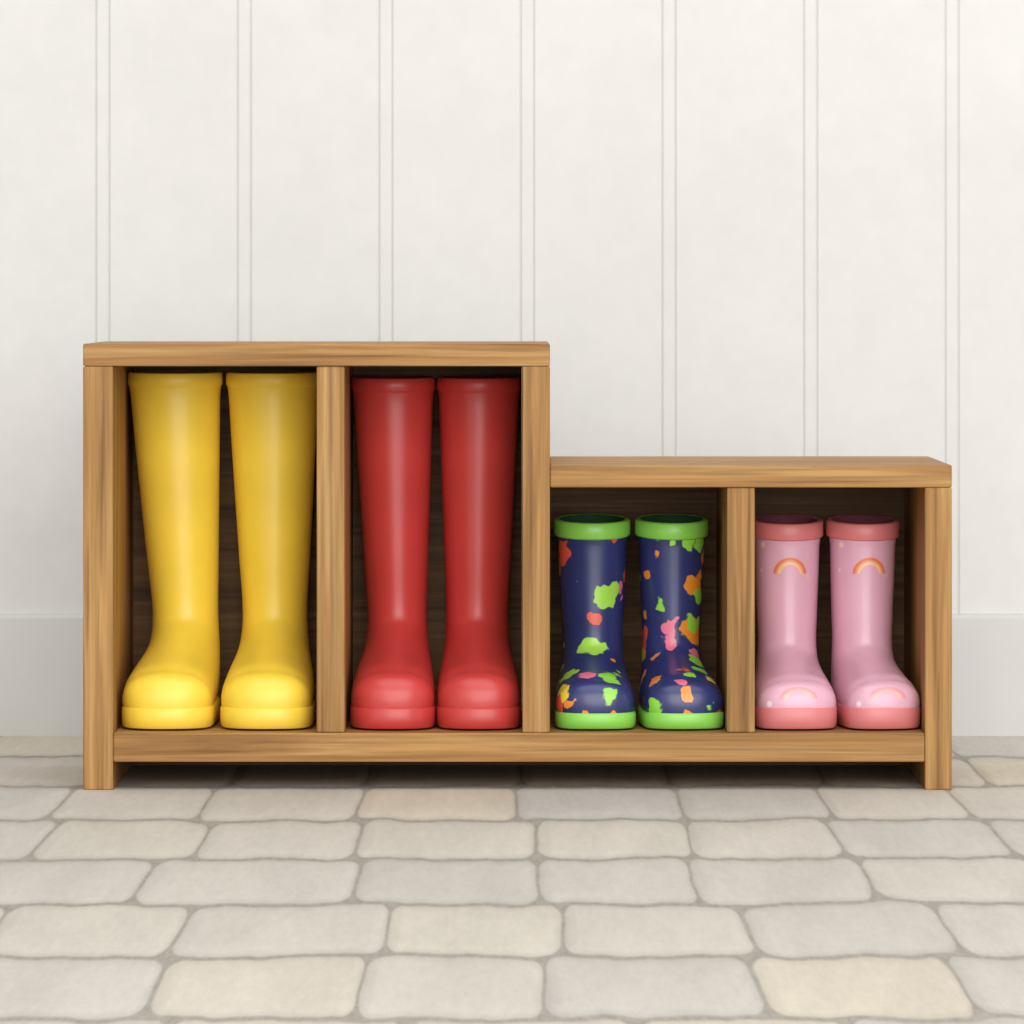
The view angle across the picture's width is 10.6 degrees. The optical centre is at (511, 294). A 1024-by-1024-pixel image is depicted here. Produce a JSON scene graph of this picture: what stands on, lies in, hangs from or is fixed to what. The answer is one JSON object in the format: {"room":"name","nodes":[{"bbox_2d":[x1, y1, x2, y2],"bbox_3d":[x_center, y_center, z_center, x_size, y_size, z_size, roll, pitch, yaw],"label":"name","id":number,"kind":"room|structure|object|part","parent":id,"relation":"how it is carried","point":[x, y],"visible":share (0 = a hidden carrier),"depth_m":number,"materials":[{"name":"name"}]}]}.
{"room":"mudroom","nodes":[
{"label":"mudroom","id":0,"kind":"room"},
{"bbox_2d":[0,0,1023,613],"bbox_3d":[0.000,-0.805,6.264,6.000,2.600,0.150,0,0,0],"label":"wall","id":1,"kind":"structure","parent":0,"point":[727,227],"depth_m":6.19,"materials":[{"name":"white paint"}]},
{"bbox_2d":[0,614,1023,735],"bbox_3d":[0.000,0.427,6.182,6.000,0.136,0.017,0,0,0],"label":"baseboard","id":2,"kind":"structure","parent":1,"relation":"attached to","point":[41,655],"depth_m":6.17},
{"bbox_2d":[0,736,1023,1023],"bbox_3d":[0.000,0.555,2.570,6.000,0.120,7.540,0,0,0],"label":"floor","id":3,"kind":"structure","parent":0,"point":[169,894],"depth_m":4.58,"materials":[{"name":"stone"}]},
{"bbox_2d":[83,341,951,789],"bbox_3d":[0.005,0.272,5.650,0.869,0.446,0.300,0,0,0],"label":"rack","id":4,"kind":"object","parent":3,"relation":"on","point":[730,492],"visible":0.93,"depth_m":5.50,"materials":[{"name":"brown wood"}]},
{"bbox_3d":[-0.414,0.283,5.650,0.030,0.424,0.300,0,0,0],"label":"panel","id":5,"kind":"part","parent":4,"relation":"part of","materials":[{"name":"brown wood"}]},
{"bbox_2d":[122,371,222,728],"bbox_3d":[-0.349,0.257,5.634,0.098,0.357,0.224,0,0,0],"label":"boot","id":6,"kind":"object","parent":4,"relation":"on","point":[174,684],"visible":1,"depth_m":5.65,"materials":[{"name":"rubber"}]},
{"bbox_2d":[220,371,316,728],"bbox_3d":[-0.248,0.257,5.634,0.098,0.357,0.224,0,0,0],"label":"boot","id":7,"kind":"object","parent":4,"relation":"on","point":[269,682],"visible":0.99,"depth_m":5.65,"materials":[{"name":"rubber"}]},
{"bbox_2d":[350,376,435,728],"bbox_3d":[-0.122,0.260,5.634,0.087,0.352,0.224,0,0,-1],"label":"boot","id":8,"kind":"object","parent":4,"relation":"on","point":[393,687],"visible":1,"depth_m":5.65,"materials":[{"name":"rubber"}]},
{"bbox_2d":[436,376,520,728],"bbox_3d":[-0.034,0.260,5.634,0.088,0.352,0.224,0,0,0],"label":"boot","id":9,"kind":"object","parent":4,"relation":"on","point":[478,687],"visible":1,"depth_m":5.65,"materials":[{"name":"rubber"}]},
{"bbox_3d":[0.007,0.481,5.790,0.812,0.027,0.019,0,0,0],"label":"plinth rail","id":10,"kind":"part","parent":4,"relation":"part of","materials":[{"name":"brown wood"}]},
{"bbox_3d":[0.024,0.255,5.650,0.028,0.366,0.300,0,0,0],"label":"panel","id":11,"kind":"part","parent":4,"relation":"part of","materials":[{"name":"brown wood"}]},
{"bbox_2d":[554,514,635,728],"bbox_3d":[0.083,0.331,5.604,0.082,0.210,0.166,0,0,-1],"label":"boot","id":12,"kind":"object","parent":4,"relation":"on","point":[594,690],"visible":1,"depth_m":5.61,"materials":[{"name":"rubber"}]},
{"bbox_2d":[635,514,723,728],"bbox_3d":[0.168,0.331,5.604,0.082,0.210,0.166,0,0,-6],"label":"boot","id":13,"kind":"object","parent":4,"relation":"on","point":[677,691],"visible":1,"depth_m":5.61,"materials":[{"name":"rubber"}]},
{"bbox_2d":[755,515,836,728],"bbox_3d":[0.284,0.332,5.604,0.083,0.208,0.166,0,0,-3],"label":"boot","id":14,"kind":"object","parent":4,"relation":"on","point":[792,690],"visible":0.94,"depth_m":5.61,"materials":[{"name":"rubber"}]},
{"bbox_2d":[826,515,919,728],"bbox_3d":[0.366,0.332,5.605,0.078,0.208,0.166,0,0,-8],"label":"boot","id":15,"kind":"object","parent":4,"relation":"on","point":[871,691],"visible":0.95,"depth_m":5.61,"materials":[{"name":"rubber"}]},
{"bbox_3d":[0.426,0.344,5.650,0.027,0.302,0.300,0,0,0],"label":"panel","id":16,"kind":"part","parent":4,"relation":"part of","materials":[{"name":"brown wood"}]}
]}

